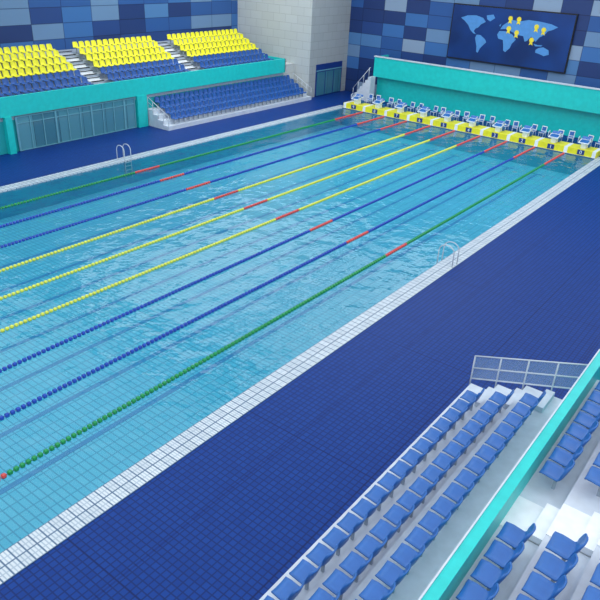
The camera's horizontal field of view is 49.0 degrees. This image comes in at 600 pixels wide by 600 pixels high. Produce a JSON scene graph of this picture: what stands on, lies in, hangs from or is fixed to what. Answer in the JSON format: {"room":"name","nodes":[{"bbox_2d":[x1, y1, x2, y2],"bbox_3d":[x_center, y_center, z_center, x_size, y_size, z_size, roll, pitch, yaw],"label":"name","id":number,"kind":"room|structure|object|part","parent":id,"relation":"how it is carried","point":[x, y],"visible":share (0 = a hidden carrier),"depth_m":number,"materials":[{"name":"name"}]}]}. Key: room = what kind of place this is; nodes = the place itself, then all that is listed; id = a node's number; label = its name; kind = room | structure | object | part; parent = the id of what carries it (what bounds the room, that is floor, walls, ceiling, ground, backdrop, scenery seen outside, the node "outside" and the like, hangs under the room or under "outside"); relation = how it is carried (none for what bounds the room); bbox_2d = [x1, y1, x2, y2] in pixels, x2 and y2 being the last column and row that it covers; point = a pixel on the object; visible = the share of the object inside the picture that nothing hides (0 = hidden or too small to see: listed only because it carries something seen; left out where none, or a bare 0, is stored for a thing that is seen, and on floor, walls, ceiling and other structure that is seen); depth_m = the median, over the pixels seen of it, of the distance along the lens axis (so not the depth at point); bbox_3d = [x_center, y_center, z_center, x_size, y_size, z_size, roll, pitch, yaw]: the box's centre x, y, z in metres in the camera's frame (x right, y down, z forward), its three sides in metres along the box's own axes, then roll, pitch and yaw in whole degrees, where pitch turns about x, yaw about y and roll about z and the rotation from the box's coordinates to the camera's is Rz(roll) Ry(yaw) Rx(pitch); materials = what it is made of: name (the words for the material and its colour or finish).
{"room":"indoor swimming pool","nodes":[
{"label":"indoor swimming pool","id":0,"kind":"room"},
{"bbox_2d":[0,0,237,54],"bbox_3d":[-26.825,-20.328,48.786,0.300,15.500,65.000,22,34,32],"label":"wall","id":1,"kind":"structure","parent":0,"point":[57,23],"depth_m":59.25,"materials":[{"name":"tile"}]},
{"bbox_2d":[238,0,350,96],"bbox_3d":[-1.244,-30.961,71.176,10.400,15.500,9.080,22,34,32],"label":"wall","id":2,"kind":"structure","parent":0,"point":[308,34],"depth_m":69.49,"materials":[{"name":"stone"}]},
{"bbox_2d":[315,61,341,96],"bbox_3d":[3.151,-24.200,71.876,0.110,3.280,4.800,22,34,32],"label":"door","id":3,"kind":"structure","parent":2,"relation":"in","point":[328,75],"depth_m":71.73,"materials":[{"name":"blue paint"}]},
{"bbox_2d":[0,90,599,599],"bbox_3d":[0.274,-4.867,39.313,62.300,0.400,74.000,22,34,32],"label":"floor","id":4,"kind":"structure","parent":0,"point":[227,520],"depth_m":22.96,"materials":[{"name":"blue tile"}]},
{"bbox_2d":[0,29,311,154],"bbox_3d":[-22.644,-14.471,48.046,10.825,6.248,65.000,22,34,32],"label":"grandstand","id":5,"kind":"object","parent":4,"relation":"on","point":[47,97],"visible":1,"depth_m":55.80,"materials":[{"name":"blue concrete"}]},
{"bbox_2d":[0,105,599,585],"bbox_3d":[-2.712,-5.069,41.086,26.760,2.020,56.760,22,34,32],"label":"swimming pool","id":6,"kind":"object","parent":4,"relation":"in","point":[43,503],"visible":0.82,"depth_m":35.04,"materials":[{"name":"liquid"}]},
{"bbox_2d":[116,144,132,177],"bbox_3d":[-12.695,-10.095,47.520,0.940,2.328,0.674,22,34,32],"label":"pool ladder","id":7,"kind":"object","parent":6,"relation":"attached to","point":[123,144],"visible":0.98,"depth_m":47.30,"materials":[{"name":"silver metal"}]},
{"bbox_2d":[0,111,362,209],"bbox_3d":[-10.560,-9.133,45.867,0.168,0.168,54.900,22,34,32],"label":"lane rope","id":8,"kind":"object","parent":6,"relation":"on","point":[233,146],"visible":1,"depth_m":47.00,"materials":[{"name":"plastic"}]},
{"bbox_2d":[0,116,384,227],"bbox_3d":[-8.587,-8.333,44.556,0.168,0.168,54.900,22,34,32],"label":"lane rope","id":9,"kind":"object","parent":6,"relation":"on","point":[272,148],"visible":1,"depth_m":44.54,"materials":[{"name":"plastic"}]},
{"bbox_2d":[0,120,406,247],"bbox_3d":[-6.614,-7.533,43.246,0.168,0.168,54.900,22,34,32],"label":"lane rope","id":10,"kind":"object","parent":6,"relation":"on","point":[321,147],"visible":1,"depth_m":42.01,"materials":[{"name":"plastic"}]},
{"bbox_2d":[0,125,429,272],"bbox_3d":[-4.641,-6.733,41.935,0.168,0.168,54.900,22,34,32],"label":"lane rope","id":11,"kind":"object","parent":6,"relation":"on","point":[348,153],"visible":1,"depth_m":39.69,"materials":[{"name":"plastic"}]},
{"bbox_2d":[0,130,454,300],"bbox_3d":[-2.668,-5.933,40.625,0.168,0.168,54.900,22,34,32],"label":"lane rope","id":12,"kind":"object","parent":6,"relation":"on","point":[417,144],"visible":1,"depth_m":37.08,"materials":[{"name":"plastic"}]},
{"bbox_2d":[0,135,480,332],"bbox_3d":[-0.695,-5.133,39.315,0.168,0.168,54.900,22,34,32],"label":"lane rope","id":13,"kind":"object","parent":6,"relation":"on","point":[29,319],"visible":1,"depth_m":34.52,"materials":[{"name":"plastic"}]},
{"bbox_2d":[0,141,506,372],"bbox_3d":[1.278,-4.332,38.004,0.168,0.168,54.900,22,34,32],"label":"lane rope","id":14,"kind":"object","parent":6,"relation":"on","point":[115,318],"visible":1,"depth_m":31.78,"materials":[{"name":"plastic"}]},
{"bbox_2d":[0,146,534,420],"bbox_3d":[3.251,-3.532,36.694,0.168,0.168,54.900,22,34,32],"label":"lane rope","id":15,"kind":"object","parent":6,"relation":"on","point":[59,388],"visible":1,"depth_m":29.05,"materials":[{"name":"plastic"}]},
{"bbox_2d":[0,152,564,479],"bbox_3d":[5.224,-2.732,35.383,0.168,0.168,54.900,22,34,32],"label":"lane rope","id":16,"kind":"object","parent":6,"relation":"on","point":[155,388],"visible":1,"depth_m":26.30,"materials":[{"name":"plastic"}]},
{"bbox_2d":[436,241,458,266],"bbox_3d":[7.603,-1.863,34.039,0.940,2.328,0.674,22,34,32],"label":"pool ladder","id":17,"kind":"object","parent":6,"relation":"attached to","point":[444,245],"visible":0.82,"depth_m":33.68,"materials":[{"name":"silver metal"}]},
{"bbox_2d":[343,101,599,157],"bbox_3d":[14.734,-16.036,60.656,25.000,0.485,1.658,22,34,32],"label":"bulkhead","id":18,"kind":"object","parent":6,"relation":"on","point":[562,146],"visible":1,"depth_m":59.11,"materials":[{"name":"yellow plastic"},{"name":"white plastic"}]},
{"bbox_2d":[351,94,363,103],"bbox_3d":[5.863,-20.270,66.178,0.980,0.976,1.300,22,34,32],"label":"starting block","id":19,"kind":"object","parent":18,"relation":"on","point":[357,99],"visible":1,"depth_m":66.02,"materials":[{"name":"white plastic"}]},
{"bbox_2d":[372,98,384,108],"bbox_3d":[7.836,-19.470,64.868,0.980,0.976,1.300,22,34,32],"label":"starting block","id":20,"kind":"object","parent":18,"relation":"on","point":[378,103],"visible":1,"depth_m":64.71,"materials":[{"name":"white plastic"}]},
{"bbox_2d":[394,102,406,112],"bbox_3d":[9.809,-18.670,63.557,0.980,0.976,1.300,22,34,32],"label":"starting block","id":21,"kind":"object","parent":18,"relation":"on","point":[400,107],"visible":1,"depth_m":63.40,"materials":[{"name":"white plastic"}]},
{"bbox_2d":[417,106,429,116],"bbox_3d":[11.782,-17.870,62.247,0.980,0.976,1.300,22,34,32],"label":"starting block","id":22,"kind":"object","parent":18,"relation":"on","point":[423,111],"visible":1,"depth_m":62.09,"materials":[{"name":"white plastic"}]},
{"bbox_2d":[441,110,453,121],"bbox_3d":[13.755,-17.070,60.936,0.980,0.976,1.300,22,34,32],"label":"starting block","id":23,"kind":"object","parent":18,"relation":"on","point":[447,116],"visible":1,"depth_m":60.78,"materials":[{"name":"white plastic"}]},
{"bbox_2d":[466,115,479,126],"bbox_3d":[15.728,-16.270,59.626,0.980,0.976,1.300,22,34,32],"label":"starting block","id":24,"kind":"object","parent":18,"relation":"on","point":[472,120],"visible":1,"depth_m":59.47,"materials":[{"name":"white plastic"}]},
{"bbox_2d":[492,120,505,131],"bbox_3d":[17.701,-15.470,58.316,0.980,0.976,1.300,22,34,32],"label":"starting block","id":25,"kind":"object","parent":18,"relation":"on","point":[499,124],"visible":1,"depth_m":58.16,"materials":[{"name":"white plastic"}]},
{"bbox_2d":[519,125,533,137],"bbox_3d":[19.674,-14.670,57.005,0.980,0.976,1.300,22,34,32],"label":"starting block","id":26,"kind":"object","parent":18,"relation":"on","point":[526,130],"visible":1,"depth_m":56.85,"materials":[{"name":"white plastic"}]},
{"bbox_2d":[548,130,561,142],"bbox_3d":[21.647,-13.869,55.695,0.980,0.976,1.300,22,34,32],"label":"starting block","id":27,"kind":"object","parent":18,"relation":"on","point":[554,135],"visible":1,"depth_m":55.54,"materials":[{"name":"white plastic"}]},
{"bbox_2d":[578,136,591,148],"bbox_3d":[23.620,-13.069,54.384,0.980,0.976,1.300,22,34,32],"label":"starting block","id":28,"kind":"object","parent":18,"relation":"on","point":[585,142],"visible":1,"depth_m":54.21,"materials":[{"name":"white plastic"}]},
{"bbox_2d":[366,94,373,102],"bbox_3d":[7.296,-20.994,68.755,0.500,0.982,0.590,20,33,30],"label":"chair","id":29,"kind":"object","parent":4,"relation":"on","point":[370,95],"visible":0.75,"depth_m":68.76,"materials":[{"name":"white plastic"}]},
{"bbox_2d":[387,97,393,107],"bbox_3d":[9.268,-20.200,67.455,0.500,0.982,0.590,15,30,21],"label":"chair","id":30,"kind":"object","parent":4,"relation":"on","point":[391,100],"visible":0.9,"depth_m":67.47,"materials":[{"name":"white plastic"}]},
{"bbox_2d":[407,102,414,111],"bbox_3d":[11.151,-19.334,66.014,0.590,0.982,0.500,-20,36,-37],"label":"chair","id":31,"kind":"object","parent":4,"relation":"on","point":[412,103],"visible":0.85,"depth_m":65.98,"materials":[{"name":"white plastic"}]},
{"bbox_2d":[259,349,599,599],"bbox_3d":[2.693,7.322,11.868,9.908,4.141,25.520,22,34,32],"label":"grandstand","id":32,"kind":"object","parent":4,"relation":"on","point":[498,498],"visible":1,"depth_m":16.27,"materials":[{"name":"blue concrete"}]},
{"bbox_3d":[1.786,6.068,12.037,0.040,0.150,25.520,22,34,32],"label":"parapet trim","id":33,"kind":"part","parent":32,"relation":"part of","materials":[{"name":"white concrete"}]},
{"bbox_3d":[7.668,2.605,22.366,3.736,2.620,0.056,22,34,32],"label":"railing","id":34,"kind":"part","parent":32,"relation":"part of","materials":[{"name":"white metal"}]},
{"bbox_2d":[430,106,438,116],"bbox_3d":[13.217,-18.585,64.808,0.590,0.982,0.500,-18,35,-34],"label":"chair","id":35,"kind":"object","parent":4,"relation":"on","point":[435,107],"visible":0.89,"depth_m":64.75,"materials":[{"name":"white plastic"}]},
{"bbox_2d":[453,110,459,120],"bbox_3d":[15.040,-17.711,63.344,0.500,0.982,0.590,19,32,28],"label":"chair","id":36,"kind":"object","parent":4,"relation":"on","point":[457,112],"visible":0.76,"depth_m":63.36,"materials":[{"name":"white plastic"}]},
{"bbox_2d":[462,111,469,121],"bbox_3d":[15.909,-17.518,63.066,0.500,0.982,0.590,15,30,21],"label":"chair","id":37,"kind":"object","parent":4,"relation":"on","point":[466,113],"visible":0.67,"depth_m":63.08,"materials":[{"name":"white plastic"}]},
{"bbox_2d":[352,55,599,141],"bbox_3d":[26.020,-16.453,58.243,48.923,4.550,3.530,22,34,32],"label":"partition wall","id":38,"kind":"structure","parent":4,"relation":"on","point":[556,106],"depth_m":63.01,"materials":[{"name":"teal paint"}]},
{"bbox_2d":[478,114,484,124],"bbox_3d":[17.136,-16.984,62.183,0.500,0.982,0.590,16,31,23],"label":"chair","id":39,"kind":"object","parent":4,"relation":"on","point":[482,117],"visible":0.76,"depth_m":62.18,"materials":[{"name":"white plastic"}]},
{"bbox_2d":[486,116,495,126],"bbox_3d":[17.913,-16.722,61.766,0.590,0.982,0.500,-21,36,-37],"label":"chair","id":40,"kind":"object","parent":4,"relation":"on","point":[492,118],"visible":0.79,"depth_m":61.74,"materials":[{"name":"white plastic"}]},
{"bbox_2d":[504,119,510,128],"bbox_3d":[18.962,-16.087,60.676,0.590,0.982,0.500,-19,35,-35],"label":"chair","id":41,"kind":"object","parent":4,"relation":"on","point":[507,124],"visible":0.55,"depth_m":60.58,"materials":[{"name":"white plastic"}]},
{"bbox_2d":[512,121,518,131],"bbox_3d":[19.727,-15.846,60.298,0.500,0.982,0.590,14,30,19],"label":"chair","id":42,"kind":"object","parent":4,"relation":"on","point":[516,123],"visible":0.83,"depth_m":60.30,"materials":[{"name":"white plastic"}]},
{"bbox_2d":[531,124,537,133],"bbox_3d":[21.078,-15.370,59.536,0.590,0.982,0.500,-21,37,-38],"label":"chair","id":43,"kind":"object","parent":4,"relation":"on","point":[535,126],"visible":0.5,"depth_m":59.47,"materials":[{"name":"white plastic"}]},
{"bbox_2d":[538,126,547,135],"bbox_3d":[21.793,-15.085,59.071,0.590,0.982,0.500,-23,37,-39],"label":"chair","id":44,"kind":"object","parent":4,"relation":"on","point":[544,128],"visible":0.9,"depth_m":59.05,"materials":[{"name":"white plastic"}]},
{"bbox_2d":[567,130,575,141],"bbox_3d":[23.848,-14.343,57.876,0.500,0.982,0.590,16,31,23],"label":"chair","id":45,"kind":"object","parent":4,"relation":"on","point":[571,133],"visible":0.89,"depth_m":57.88,"materials":[{"name":"white plastic"}]},
{"bbox_2d":[345,0,599,95],"bbox_3d":[26.147,-22.468,57.887,52.200,15.500,0.300,22,34,32],"label":"wall","id":46,"kind":"structure","parent":0,"point":[413,30],"depth_m":66.43,"materials":[{"name":"tile"}]},
{"bbox_2d":[446,3,578,73],"bbox_3d":[19.587,-24.757,61.972,11.900,5.000,0.345,22,34,32],"label":"scoreboard","id":47,"kind":"object","parent":46,"relation":"attached to","point":[514,37],"visible":1,"depth_m":61.61,"materials":[{"name":"blue plastic"}]}
]}

